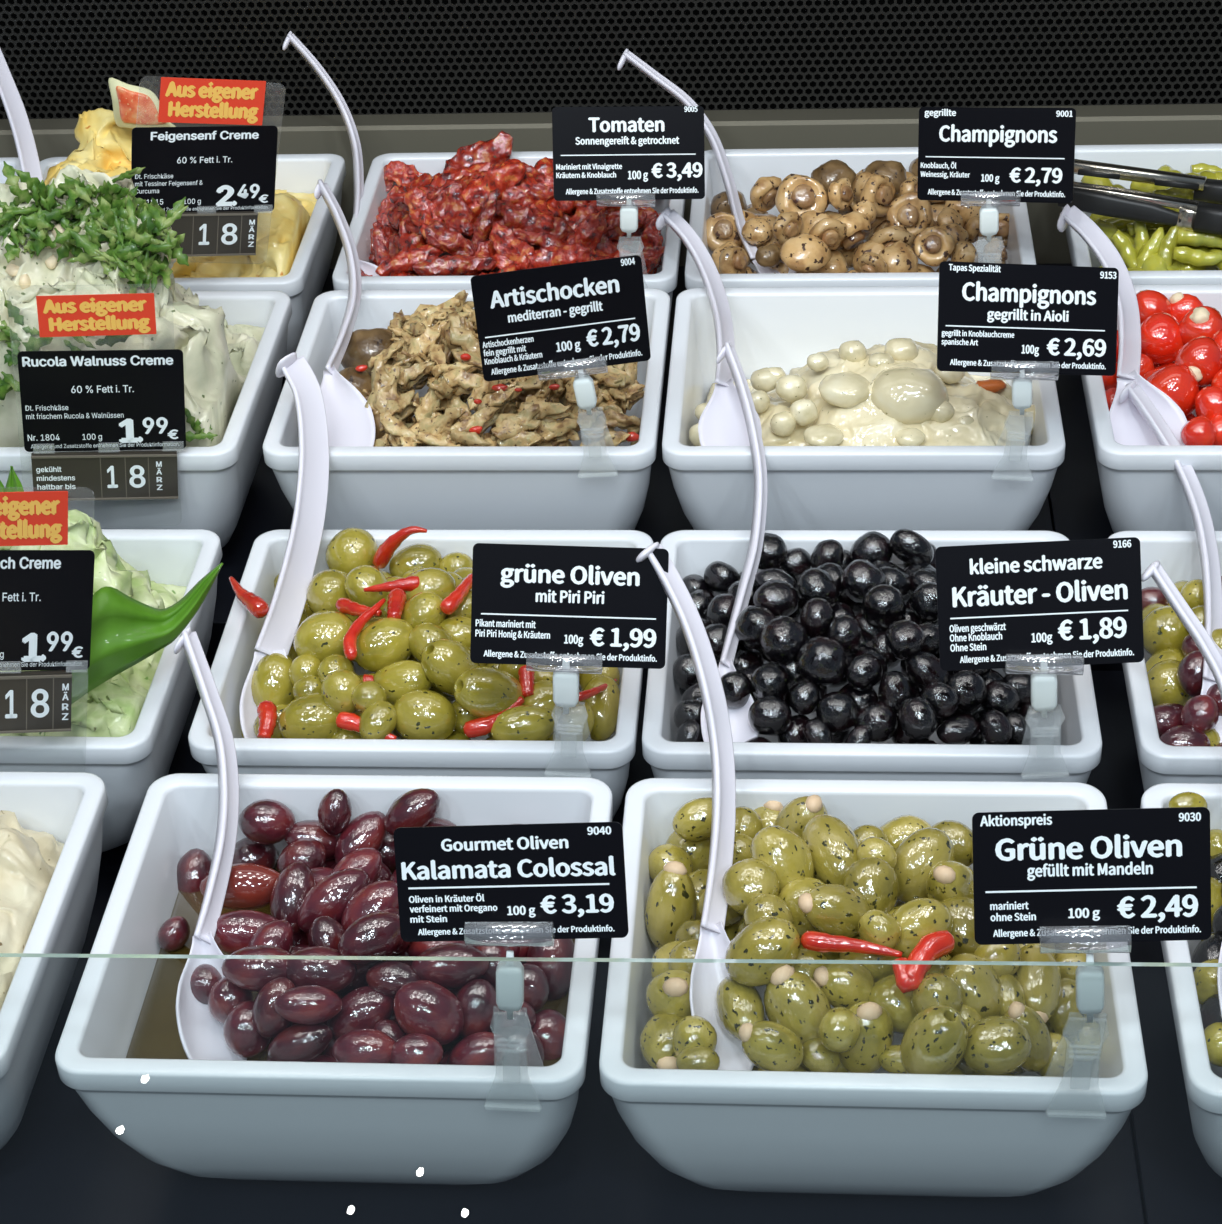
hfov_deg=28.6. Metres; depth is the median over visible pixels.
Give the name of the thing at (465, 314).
artichoke piece
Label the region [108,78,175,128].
slice
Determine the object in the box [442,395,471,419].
artichoke piece
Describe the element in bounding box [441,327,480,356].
artichoke piece
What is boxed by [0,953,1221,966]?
glass shelf edge
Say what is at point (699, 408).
mushroom
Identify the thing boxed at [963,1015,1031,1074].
olive
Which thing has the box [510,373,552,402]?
artichoke piece
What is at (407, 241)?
tomato
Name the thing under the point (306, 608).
olive
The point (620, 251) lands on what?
tomato
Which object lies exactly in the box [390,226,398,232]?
tomato
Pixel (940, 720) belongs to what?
olive
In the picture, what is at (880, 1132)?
serving bowl
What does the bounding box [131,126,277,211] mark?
price card
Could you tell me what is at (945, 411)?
mushroom
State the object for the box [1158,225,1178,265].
pepper
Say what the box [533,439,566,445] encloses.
artichoke piece
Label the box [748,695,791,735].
olive
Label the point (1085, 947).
olive
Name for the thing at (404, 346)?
artichoke piece
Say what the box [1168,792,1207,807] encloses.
olive
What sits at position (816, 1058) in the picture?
olive
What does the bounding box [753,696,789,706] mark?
olive
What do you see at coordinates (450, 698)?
olive
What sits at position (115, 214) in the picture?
leaves
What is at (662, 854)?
olive
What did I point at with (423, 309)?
artichoke piece
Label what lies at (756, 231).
mushroom
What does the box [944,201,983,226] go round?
mushroom
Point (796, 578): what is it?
olive
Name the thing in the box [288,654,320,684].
olive
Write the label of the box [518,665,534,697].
chili
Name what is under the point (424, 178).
tomato
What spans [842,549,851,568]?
olive
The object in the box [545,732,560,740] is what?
olive
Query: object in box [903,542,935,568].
olive
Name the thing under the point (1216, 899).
olive
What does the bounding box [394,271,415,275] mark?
tomato
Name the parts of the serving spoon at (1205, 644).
handle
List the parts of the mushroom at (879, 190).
stem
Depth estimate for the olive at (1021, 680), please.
0.97 m
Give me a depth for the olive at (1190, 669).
0.97 m
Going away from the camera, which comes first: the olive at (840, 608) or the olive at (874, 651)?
the olive at (874, 651)
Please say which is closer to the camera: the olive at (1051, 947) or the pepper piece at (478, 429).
the olive at (1051, 947)
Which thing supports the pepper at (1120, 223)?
in the serving bowl at (1180, 157)
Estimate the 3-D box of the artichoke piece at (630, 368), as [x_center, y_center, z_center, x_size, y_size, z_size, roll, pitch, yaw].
[0.009,-0.115,1.159,0.010,0.019,0.017,3,36,9]
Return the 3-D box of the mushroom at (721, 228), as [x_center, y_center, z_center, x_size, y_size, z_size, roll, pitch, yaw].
[0.061,-0.205,1.299,0.023,0.020,0.020,-12,36,-13]
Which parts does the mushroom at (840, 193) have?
stem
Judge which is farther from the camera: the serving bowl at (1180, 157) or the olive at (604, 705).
the serving bowl at (1180, 157)
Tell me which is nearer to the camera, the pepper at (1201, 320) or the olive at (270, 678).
the olive at (270, 678)
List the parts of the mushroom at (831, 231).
stem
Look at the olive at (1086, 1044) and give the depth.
0.83 m
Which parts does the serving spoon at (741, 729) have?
handle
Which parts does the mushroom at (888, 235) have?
stem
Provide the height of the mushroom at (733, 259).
0.019 m
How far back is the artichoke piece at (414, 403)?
1.12 m
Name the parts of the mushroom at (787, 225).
stem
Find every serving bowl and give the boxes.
[0,157,20,182]
[0,291,291,547]
[0,529,221,851]
[0,771,107,1148]
[40,154,345,376]
[55,773,612,1184]
[188,529,652,819]
[263,288,670,529]
[332,151,684,308]
[599,778,1147,1196]
[642,530,1101,783]
[662,286,1064,529]
[685,147,1035,289]
[1062,143,1221,284]
[1081,284,1221,532]
[1109,531,1221,791]
[1140,783,1221,1176]
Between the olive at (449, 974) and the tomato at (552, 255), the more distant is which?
the tomato at (552, 255)
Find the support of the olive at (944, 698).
in the serving bowl at (1079, 741)
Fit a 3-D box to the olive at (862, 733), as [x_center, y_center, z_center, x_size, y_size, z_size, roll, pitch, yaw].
[0.098,0.052,0.954,0.012,0.012,0.009,-19,38,-21]
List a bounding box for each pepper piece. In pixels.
[355,365,367,371]
[460,353,470,360]
[469,426,482,433]
[474,399,481,403]
[491,384,507,390]
[549,384,559,390]
[626,431,638,441]
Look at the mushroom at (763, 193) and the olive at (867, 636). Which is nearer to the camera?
the olive at (867, 636)
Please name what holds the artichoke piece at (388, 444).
in the serving bowl at (427, 487)
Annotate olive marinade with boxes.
[126,860,574,1065]
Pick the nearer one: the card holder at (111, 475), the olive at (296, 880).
the olive at (296, 880)
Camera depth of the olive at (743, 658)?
1.00 m
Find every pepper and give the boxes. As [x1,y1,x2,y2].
[0,480,4,491]
[5,466,23,491]
[39,562,222,733]
[1081,176,1112,186]
[1089,214,1134,235]
[1094,191,1152,231]
[1096,219,1134,251]
[1102,362,1117,390]
[1105,218,1133,230]
[1105,387,1116,410]
[1110,229,1136,267]
[1112,184,1126,188]
[1116,330,1118,361]
[1126,222,1155,235]
[1127,267,1143,270]
[1130,182,1169,191]
[1134,221,1149,256]
[1136,227,1163,267]
[1136,289,1170,323]
[1138,244,1168,270]
[1140,353,1153,375]
[1141,312,1183,364]
[1142,367,1160,379]
[1147,363,1198,416]
[1148,229,1218,269]
[1153,187,1186,206]
[1153,208,1178,230]
[1156,362,1173,367]
[1158,165,1181,172]
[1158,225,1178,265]
[1167,260,1179,270]
[1169,292,1203,322]
[1172,246,1221,266]
[1175,336,1221,386]
[1177,229,1221,247]
[1177,247,1219,270]
[1179,306,1221,344]
[1180,416,1216,444]
[1185,170,1216,178]
[1185,189,1193,199]
[1186,413,1195,421]
[1190,163,1221,172]
[1194,386,1221,418]
[1209,249,1221,269]
[1210,415,1221,444]
[1211,329,1221,347]
[1211,369,1221,386]
[1214,171,1221,179]
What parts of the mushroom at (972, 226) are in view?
stem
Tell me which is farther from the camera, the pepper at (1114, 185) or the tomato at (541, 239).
the pepper at (1114, 185)
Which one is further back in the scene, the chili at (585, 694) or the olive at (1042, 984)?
the chili at (585, 694)
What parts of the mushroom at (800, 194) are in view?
stem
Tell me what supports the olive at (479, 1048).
on the olive marinade
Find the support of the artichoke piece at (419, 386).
in the serving bowl at (427, 487)
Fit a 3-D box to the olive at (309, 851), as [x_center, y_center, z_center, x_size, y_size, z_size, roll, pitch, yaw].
[-0.117,0.094,0.909,0.018,0.016,0.018,11,38,19]
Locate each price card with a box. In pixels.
[0,550,94,670]
[17,349,185,451]
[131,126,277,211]
[394,822,628,941]
[470,543,668,668]
[471,255,650,380]
[552,106,704,200]
[917,107,1075,202]
[935,537,1143,670]
[937,261,1118,375]
[972,807,1210,944]
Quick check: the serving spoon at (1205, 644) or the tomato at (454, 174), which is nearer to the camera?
the serving spoon at (1205, 644)
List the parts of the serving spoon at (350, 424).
handle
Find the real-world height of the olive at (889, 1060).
0.010 m
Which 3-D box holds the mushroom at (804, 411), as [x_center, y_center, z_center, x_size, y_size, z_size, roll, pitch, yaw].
[0.088,-0.092,1.100,0.013,0.013,0.012,1,36,5]
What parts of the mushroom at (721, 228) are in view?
stem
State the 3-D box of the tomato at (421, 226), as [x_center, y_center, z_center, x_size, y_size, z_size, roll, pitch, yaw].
[-0.085,-0.206,1.287,0.039,0.014,0.018,-25,41,-28]
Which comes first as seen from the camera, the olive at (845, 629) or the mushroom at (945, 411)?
the olive at (845, 629)
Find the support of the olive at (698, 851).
in the serving bowl at (880, 1132)
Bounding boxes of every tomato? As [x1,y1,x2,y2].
[361,269,372,275]
[369,253,392,265]
[370,225,398,256]
[372,221,389,265]
[375,244,445,275]
[376,185,399,226]
[378,202,408,212]
[384,165,393,191]
[385,161,422,187]
[387,209,418,234]
[389,186,433,203]
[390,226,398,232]
[391,173,440,205]
[393,235,427,253]
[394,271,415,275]
[398,214,426,250]
[404,187,441,226]
[412,254,495,275]
[418,218,472,240]
[420,162,491,187]
[424,220,475,255]
[427,181,462,199]
[428,184,466,191]
[430,188,476,237]
[441,170,487,187]
[443,131,513,171]
[461,159,526,216]
[464,270,490,275]
[465,240,496,275]
[472,188,500,248]
[477,196,515,218]
[479,265,516,274]
[480,251,529,272]
[487,235,498,272]
[488,163,500,170]
[489,222,534,260]
[492,206,529,226]
[502,182,553,207]
[503,205,575,248]
[513,228,566,247]
[516,171,537,185]
[522,162,544,181]
[527,157,552,174]
[527,243,595,268]
[531,199,554,228]
[536,198,575,217]
[538,171,552,186]
[563,209,609,220]
[566,210,606,249]
[567,200,607,228]
[575,200,626,212]
[591,252,615,260]
[595,247,632,257]
[596,234,616,252]
[604,210,646,240]
[605,201,658,226]
[612,227,642,247]
[631,200,650,208]
[631,246,664,273]
[636,217,662,268]
[648,269,656,273]
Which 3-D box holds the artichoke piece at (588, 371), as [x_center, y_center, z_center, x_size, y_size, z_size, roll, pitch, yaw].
[-0.015,-0.122,1.148,0.023,0.020,0.010,17,40,26]
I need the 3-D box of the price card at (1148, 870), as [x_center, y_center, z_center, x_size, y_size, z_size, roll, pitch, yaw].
[0.147,0.081,0.734,0.072,0.037,0.021,-1,35,3]
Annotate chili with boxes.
[229,576,268,617]
[257,700,277,737]
[335,598,381,616]
[335,712,396,738]
[343,598,385,659]
[363,576,419,591]
[363,674,374,680]
[372,526,426,568]
[387,588,406,618]
[440,573,471,614]
[463,696,524,737]
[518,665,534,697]
[578,678,616,701]
[801,931,902,957]
[891,930,954,993]
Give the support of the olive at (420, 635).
on the olive at (450, 698)
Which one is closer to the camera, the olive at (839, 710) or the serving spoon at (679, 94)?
the olive at (839, 710)
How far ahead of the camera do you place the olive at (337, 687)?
0.97 m
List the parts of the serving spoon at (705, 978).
handle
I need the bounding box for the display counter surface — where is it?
[0,263,1221,1223]
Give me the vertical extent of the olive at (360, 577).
0.018 m
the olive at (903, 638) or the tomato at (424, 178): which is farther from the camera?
the tomato at (424, 178)
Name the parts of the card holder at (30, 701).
clear panel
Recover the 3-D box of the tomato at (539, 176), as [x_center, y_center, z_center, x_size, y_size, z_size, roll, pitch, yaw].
[-0.048,-0.236,1.307,0.041,0.017,0.019,15,39,24]
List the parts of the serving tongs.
arm, arm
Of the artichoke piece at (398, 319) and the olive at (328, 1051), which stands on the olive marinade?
the olive at (328, 1051)
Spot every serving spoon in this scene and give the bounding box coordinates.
[0,48,42,181]
[174,626,246,1060]
[239,352,328,737]
[282,31,378,275]
[314,179,375,446]
[617,48,795,273]
[636,542,753,1070]
[656,207,761,445]
[701,340,767,741]
[1057,204,1186,445]
[1119,381,1221,742]
[1141,561,1221,1015]
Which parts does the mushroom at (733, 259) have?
stem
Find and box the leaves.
[0,161,217,441]
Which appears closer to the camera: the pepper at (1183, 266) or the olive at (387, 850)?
the olive at (387, 850)
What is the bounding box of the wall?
[0,0,1221,118]
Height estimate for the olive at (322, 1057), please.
0.017 m
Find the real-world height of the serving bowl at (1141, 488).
0.087 m
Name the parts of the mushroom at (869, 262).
stem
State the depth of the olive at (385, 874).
0.91 m
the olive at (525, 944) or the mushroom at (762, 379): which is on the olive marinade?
the olive at (525, 944)
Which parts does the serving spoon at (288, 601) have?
handle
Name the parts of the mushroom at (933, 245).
stem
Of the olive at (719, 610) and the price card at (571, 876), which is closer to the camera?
the price card at (571, 876)
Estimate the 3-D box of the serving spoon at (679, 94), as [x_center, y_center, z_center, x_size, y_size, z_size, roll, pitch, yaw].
[0.059,-0.246,1.312,0.036,0.068,0.192,-17,38,-19]
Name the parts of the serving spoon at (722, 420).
handle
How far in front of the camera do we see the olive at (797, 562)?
1.05 m
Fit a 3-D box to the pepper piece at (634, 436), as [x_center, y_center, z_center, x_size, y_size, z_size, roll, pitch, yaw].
[0.010,-0.081,1.111,0.007,0.004,0.004,0,36,5]
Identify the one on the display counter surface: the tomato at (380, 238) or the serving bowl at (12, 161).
the serving bowl at (12, 161)
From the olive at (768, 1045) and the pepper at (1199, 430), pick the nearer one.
the olive at (768, 1045)
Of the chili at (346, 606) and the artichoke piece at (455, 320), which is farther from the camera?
the artichoke piece at (455, 320)
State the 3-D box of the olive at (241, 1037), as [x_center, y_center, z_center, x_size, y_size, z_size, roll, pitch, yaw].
[-0.127,0.146,0.843,0.018,0.019,0.018,27,45,35]
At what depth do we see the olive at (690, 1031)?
0.81 m
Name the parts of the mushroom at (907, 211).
stem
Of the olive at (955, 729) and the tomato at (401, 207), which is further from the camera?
the tomato at (401, 207)
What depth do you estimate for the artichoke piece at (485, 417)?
1.10 m
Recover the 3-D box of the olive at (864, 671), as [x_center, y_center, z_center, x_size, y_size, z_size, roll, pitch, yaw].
[0.102,0.024,0.967,0.016,0.015,0.013,-14,37,-15]
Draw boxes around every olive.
[158,916,189,951]
[177,848,211,892]
[190,964,221,1004]
[199,863,279,909]
[208,977,252,1023]
[214,910,277,953]
[221,944,290,991]
[223,1000,271,1057]
[232,837,277,868]
[238,799,295,844]
[248,919,293,951]
[251,653,294,705]
[252,977,295,1037]
[253,704,287,737]
[267,1023,332,1061]
[270,861,315,933]
[274,574,278,587]
[274,985,342,1024]
[277,837,326,872]
[278,693,341,738]
[284,820,338,859]
[286,946,356,992]
[288,643,296,659]
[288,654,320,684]
[290,945,307,952]
[291,992,341,1025]
[292,675,321,698]
[293,611,353,660]
[293,930,307,945]
[297,610,307,628]
[297,868,369,932]
[304,602,312,616]
[306,569,347,612]
[307,1054,335,1061]
[308,916,344,949]
[311,867,332,883]
[318,654,353,682]
[318,789,351,835]
[321,669,362,712]
[323,859,334,866]
[324,1038,337,1061]
[325,527,377,574]
[327,986,393,1038]
[330,729,361,738]
[330,847,381,882]
[330,862,391,879]
[332,1028,394,1062]
[334,811,386,863]
[338,912,402,964]
[339,960,381,997]
[341,880,398,929]
[344,565,387,606]
[347,615,358,620]
[352,680,386,712]
[354,673,374,715]
[355,617,412,671]
[359,701,396,738]
[363,617,384,628]
[366,961,420,998]
[373,1019,406,1062]
[374,660,431,704]
[378,832,395,872]
[378,908,410,955]
[379,569,391,577]
[379,576,402,616]
[380,593,388,617]
[384,788,439,834]
[386,948,412,965]
[389,543,442,576]
[389,870,396,882]
[390,1012,397,1022]
[390,1033,443,1063]
[393,689,456,739]
[393,729,404,738]
[393,980,463,1044]
[401,591,446,627]
[402,568,423,577]
[405,567,455,600]
[407,941,464,960]
[409,622,453,662]
[411,943,488,988]
[421,638,479,696]
[426,817,456,826]
[430,685,454,701]
[439,552,472,571]
[439,1047,501,1065]
[440,616,470,648]
[445,731,470,739]
[446,589,471,617]
[447,571,462,586]
[447,1031,508,1065]
[448,988,460,995]
[452,701,476,733]
[453,567,471,577]
[453,666,523,717]
[456,979,499,1037]
[473,940,520,956]
[475,940,514,990]
[486,664,498,667]
[490,705,557,740]
[491,1001,535,1033]
[498,664,532,679]
[498,1026,544,1065]
[518,940,531,963]
[522,963,549,1012]
[523,680,562,719]
[526,939,573,1000]
[531,1009,565,1059]
[532,665,555,682]
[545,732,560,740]
[555,666,584,680]
[556,700,594,740]
[579,667,620,690]
[583,675,619,740]
[639,1013,682,1068]
[644,861,697,947]
[646,969,690,1016]
[648,843,692,880]
[651,940,681,978]
[665,831,710,870]
[668,939,698,972]
[671,1015,717,1055]
[672,797,711,840]
[673,653,697,689]
[673,700,702,727]
[675,919,700,940]
[676,617,709,655]
[676,720,703,741]
[676,1045,719,1069]
[679,687,684,695]
[681,683,701,701]
[682,574,713,594]
[689,869,707,919]
[690,589,714,617]
[697,890,742,925]
[704,561,739,592]
[705,623,727,661]
[707,593,735,625]
[715,976,764,1040]
[721,671,752,708]
[722,858,779,914]
[724,916,800,986]
[724,918,742,941]
[727,580,756,605]
[732,833,752,864]
[733,649,763,669]
[735,606,775,648]
[735,806,762,837]
[736,664,760,697]
[737,642,765,661]
[737,919,744,932]
[739,1020,803,1070]
[743,893,793,924]
[746,736,771,742]
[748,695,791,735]
[750,663,789,699]
[750,826,813,890]
[753,579,798,616]
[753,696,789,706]
[754,568,795,588]
[754,801,782,827]
[756,1065,808,1071]
[758,532,787,569]
[760,615,808,664]
[761,649,772,662]
[763,965,830,1043]
[765,566,787,573]
[765,947,828,985]
[774,795,827,836]
[777,714,809,742]
[778,877,824,935]
[780,567,798,587]
[780,662,798,679]
[781,547,810,575]
[788,673,826,712]
[789,607,799,620]
[789,681,820,714]
[796,588,804,620]
[796,636,847,686]
[797,568,838,606]
[798,884,870,937]
[800,598,834,636]
[801,814,859,884]
[801,945,838,959]
[801,1062,848,1072]
[802,1038,839,1071]
[803,718,834,742]
[810,539,843,567]
[814,958,874,1008]
[815,717,849,742]
[816,562,843,596]
[816,691,858,732]
[818,1007,860,1052]
[827,615,862,652]
[828,653,852,687]
[833,602,854,617]
[837,592,848,605]
[839,684,877,707]
[839,935,904,981]
[839,1001,893,1072]
[841,559,886,602]
[841,857,898,912]
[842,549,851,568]
[845,653,882,690]
[845,725,871,742]
[849,598,861,615]
[850,531,892,563]
[850,628,872,654]
[853,646,887,685]
[853,824,888,842]
[854,612,880,634]
[854,700,897,741]
[856,836,896,868]
[857,909,901,948]
[861,584,905,629]
[868,973,916,1033]
[869,630,900,668]
[874,559,898,566]
[878,677,919,714]
[878,1045,906,1073]
[879,565,910,596]
[879,671,911,712]
[879,815,931,848]
[885,620,925,659]
[888,906,898,914]
[889,529,933,564]
[891,719,929,743]
[892,898,952,957]
[894,828,955,902]
[897,564,910,600]
[898,697,937,739]
[899,1004,968,1073]
[900,655,936,676]
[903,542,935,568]
[903,607,923,624]
[904,562,934,595]
[905,599,937,624]
[906,651,949,689]
[909,567,935,594]
[910,582,937,621]
[911,972,962,1013]
[914,739,936,743]
[919,622,938,655]
[920,681,959,718]
[925,860,973,900]
[926,954,950,973]
[932,820,972,866]
[935,712,974,743]
[937,715,979,743]
[940,953,1002,1017]
[941,896,979,956]
[947,670,986,713]
[948,1066,966,1074]
[950,669,990,678]
[958,1059,972,1074]
[960,1005,981,1029]
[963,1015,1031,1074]
[968,1071,1013,1075]
[969,731,1008,744]
[972,707,984,722]
[974,944,1021,976]
[979,710,1012,744]
[982,680,1019,714]
[984,669,1002,684]
[999,974,1025,1015]
[1001,670,1031,709]
[1003,1001,1052,1071]
[1005,667,1039,674]
[1005,712,1031,744]
[1009,1067,1026,1075]
[1014,944,1061,1022]
[1018,701,1054,739]
[1019,943,1055,957]
[1027,737,1056,744]
[1036,1032,1074,1076]
[1045,978,1086,1040]
[1055,942,1090,953]
[1055,948,1086,979]
[1070,1019,1100,1061]
[1142,586,1168,608]
[1143,603,1165,619]
[1143,606,1188,655]
[1145,648,1183,671]
[1147,659,1191,706]
[1154,703,1182,737]
[1159,725,1210,745]
[1168,580,1188,605]
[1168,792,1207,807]
[1177,650,1202,696]
[1180,579,1203,608]
[1180,695,1218,732]
[1181,634,1198,656]
[1191,933,1221,970]
[1192,605,1203,625]
[1193,958,1218,1005]
[1200,994,1221,1028]
[1204,1022,1221,1067]
[1205,728,1219,745]
[1206,683,1221,715]
[1210,829,1221,855]
[1211,852,1221,882]
[1211,877,1221,932]
[1212,628,1221,648]
[1212,905,1221,933]
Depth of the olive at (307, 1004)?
0.82 m
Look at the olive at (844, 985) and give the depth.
0.82 m
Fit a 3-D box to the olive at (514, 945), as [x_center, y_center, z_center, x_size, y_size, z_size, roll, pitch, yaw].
[-0.044,0.126,0.871,0.025,0.017,0.016,-21,39,-23]
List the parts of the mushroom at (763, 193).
stem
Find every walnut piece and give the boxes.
[5,264,18,276]
[19,274,30,288]
[45,255,57,269]
[52,223,64,237]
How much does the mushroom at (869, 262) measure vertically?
0.017 m
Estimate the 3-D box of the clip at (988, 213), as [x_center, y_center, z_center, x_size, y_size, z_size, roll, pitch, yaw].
[0.189,-0.186,1.207,0.029,0.064,0.024,0,36,5]
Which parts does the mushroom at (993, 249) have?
stem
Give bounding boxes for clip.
[465,922,553,1108]
[526,653,601,772]
[537,355,607,477]
[597,193,654,270]
[961,192,1020,262]
[990,361,1058,480]
[1005,654,1083,775]
[1039,925,1130,1118]
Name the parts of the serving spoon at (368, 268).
handle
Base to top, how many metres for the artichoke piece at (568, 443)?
0.016 m
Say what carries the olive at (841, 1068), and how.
in the serving bowl at (880, 1132)
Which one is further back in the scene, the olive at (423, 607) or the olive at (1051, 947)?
the olive at (423, 607)
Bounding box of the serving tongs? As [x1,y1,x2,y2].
[1058,159,1221,234]
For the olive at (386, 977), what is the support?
on the olive at (392, 1018)
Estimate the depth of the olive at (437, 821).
0.91 m
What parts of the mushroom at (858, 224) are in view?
stem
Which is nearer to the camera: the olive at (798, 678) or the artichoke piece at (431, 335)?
the olive at (798, 678)
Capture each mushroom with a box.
[339,367,371,400]
[341,328,393,375]
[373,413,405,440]
[689,423,698,445]
[695,402,707,418]
[706,212,742,251]
[710,191,746,214]
[712,241,739,273]
[719,245,748,273]
[730,209,756,220]
[741,243,763,264]
[742,218,772,244]
[746,204,767,213]
[746,266,757,273]
[750,176,781,211]
[750,367,776,391]
[751,390,769,413]
[755,244,781,266]
[756,214,776,226]
[764,234,781,248]
[768,367,785,379]
[770,262,797,272]
[770,411,795,436]
[772,211,801,244]
[775,175,828,215]
[776,374,807,402]
[779,233,831,272]
[790,399,817,425]
[799,210,829,234]
[804,424,843,445]
[807,353,828,370]
[809,218,846,248]
[811,159,855,192]
[813,249,847,272]
[818,372,869,407]
[825,211,841,218]
[828,178,852,209]
[830,211,870,249]
[837,241,863,267]
[838,199,857,214]
[839,340,866,361]
[852,172,874,201]
[853,200,876,223]
[853,240,885,272]
[857,252,886,272]
[859,174,894,216]
[863,160,906,193]
[864,216,888,240]
[868,353,894,367]
[870,225,914,247]
[871,367,948,423]
[879,240,917,272]
[884,338,918,359]
[886,191,932,237]
[894,171,914,199]
[895,428,924,445]
[899,176,917,195]
[909,157,917,176]
[913,226,954,266]
[917,263,934,271]
[930,202,944,224]
[931,401,953,422]
[934,366,964,383]
[937,207,963,227]
[938,223,968,255]
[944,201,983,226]
[950,240,977,261]
[958,416,973,424]
[964,215,984,242]
[974,252,985,262]
[983,238,1007,263]
[984,213,1009,247]
[996,383,1011,399]
[1024,404,1034,435]
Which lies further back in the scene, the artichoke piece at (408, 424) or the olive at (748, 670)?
the artichoke piece at (408, 424)
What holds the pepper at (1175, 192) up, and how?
in the serving bowl at (1180, 157)
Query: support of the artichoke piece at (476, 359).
on the artichoke piece at (477, 371)
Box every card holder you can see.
[0,491,93,754]
[7,291,177,500]
[158,77,265,256]
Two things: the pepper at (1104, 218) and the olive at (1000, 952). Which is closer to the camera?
the olive at (1000, 952)
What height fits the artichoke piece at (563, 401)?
0.018 m
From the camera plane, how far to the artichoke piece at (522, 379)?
1.13 m
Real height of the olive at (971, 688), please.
0.018 m
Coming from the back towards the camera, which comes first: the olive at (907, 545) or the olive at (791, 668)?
the olive at (907, 545)
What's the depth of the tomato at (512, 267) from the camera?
1.25 m
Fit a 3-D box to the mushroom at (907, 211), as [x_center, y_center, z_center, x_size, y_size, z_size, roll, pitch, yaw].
[0.158,-0.209,1.264,0.022,0.024,0.020,-15,37,-16]
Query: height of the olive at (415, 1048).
0.014 m
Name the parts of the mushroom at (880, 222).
stem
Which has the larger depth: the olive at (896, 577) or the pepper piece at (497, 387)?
the pepper piece at (497, 387)
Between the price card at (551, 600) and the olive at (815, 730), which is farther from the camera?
the olive at (815, 730)
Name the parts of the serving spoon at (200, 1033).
handle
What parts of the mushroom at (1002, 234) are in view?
stem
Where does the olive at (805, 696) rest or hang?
on the olive at (794, 733)
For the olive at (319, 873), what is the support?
on the olive marinade
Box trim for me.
[0,103,1221,268]
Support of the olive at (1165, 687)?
in the serving bowl at (1177, 552)
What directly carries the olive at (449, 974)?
on the olive
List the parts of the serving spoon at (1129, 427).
handle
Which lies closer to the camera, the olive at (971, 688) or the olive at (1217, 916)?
the olive at (1217, 916)
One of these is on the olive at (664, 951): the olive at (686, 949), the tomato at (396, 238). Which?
the olive at (686, 949)
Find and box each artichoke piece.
[362,388,369,399]
[365,359,399,414]
[367,338,405,369]
[370,343,408,364]
[374,434,389,446]
[374,441,391,446]
[380,389,419,433]
[380,413,421,446]
[387,326,409,346]
[388,365,426,389]
[389,309,405,334]
[393,349,410,365]
[397,358,434,391]
[399,421,421,446]
[401,311,424,327]
[401,311,450,335]
[401,348,429,374]
[402,307,455,327]
[402,322,425,345]
[406,397,422,427]
[408,319,449,366]
[412,400,441,422]
[414,296,460,316]
[414,388,439,421]
[417,375,429,383]
[417,407,465,443]
[418,427,463,445]
[424,344,445,378]
[427,376,444,399]
[427,379,460,410]
[431,361,476,379]
[440,309,470,320]
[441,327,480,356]
[441,368,499,395]
[441,426,495,445]
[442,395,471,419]
[443,311,475,363]
[446,407,499,434]
[451,349,482,374]
[453,290,473,311]
[460,394,468,402]
[462,304,474,317]
[465,315,476,332]
[467,379,502,411]
[471,370,482,373]
[473,322,478,341]
[477,380,522,413]
[479,374,520,384]
[483,433,496,445]
[489,403,517,435]
[491,404,540,440]
[496,431,543,445]
[508,396,559,405]
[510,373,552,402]
[515,401,522,411]
[517,395,553,431]
[517,396,571,421]
[518,375,534,381]
[532,417,579,441]
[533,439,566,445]
[543,370,575,397]
[545,372,562,394]
[559,371,570,383]
[559,381,597,399]
[559,393,567,420]
[564,440,571,445]
[565,381,576,412]
[565,408,607,442]
[572,385,602,412]
[580,439,601,445]
[584,368,596,375]
[590,367,625,394]
[591,431,630,445]
[597,365,626,385]
[597,390,609,411]
[597,395,617,415]
[602,373,630,390]
[602,404,640,429]
[603,426,614,432]
[607,388,631,413]
[612,383,644,409]
[617,364,623,369]
[622,362,638,387]
[627,417,640,445]
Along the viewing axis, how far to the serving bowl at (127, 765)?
1.00 m
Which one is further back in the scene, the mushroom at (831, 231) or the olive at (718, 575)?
the mushroom at (831, 231)
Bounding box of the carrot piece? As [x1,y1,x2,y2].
[976,379,1006,392]
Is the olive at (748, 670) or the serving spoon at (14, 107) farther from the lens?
the serving spoon at (14, 107)
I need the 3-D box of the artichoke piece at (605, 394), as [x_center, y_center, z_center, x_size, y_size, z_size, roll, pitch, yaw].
[-0.008,-0.101,1.126,0.019,0.017,0.012,-16,37,-18]
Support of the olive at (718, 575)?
in the serving bowl at (1079, 741)
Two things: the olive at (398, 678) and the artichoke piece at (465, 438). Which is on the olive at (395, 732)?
the olive at (398, 678)
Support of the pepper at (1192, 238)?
in the serving bowl at (1180, 157)
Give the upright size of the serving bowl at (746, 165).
0.087 m
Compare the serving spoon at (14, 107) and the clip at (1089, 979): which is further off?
the serving spoon at (14, 107)

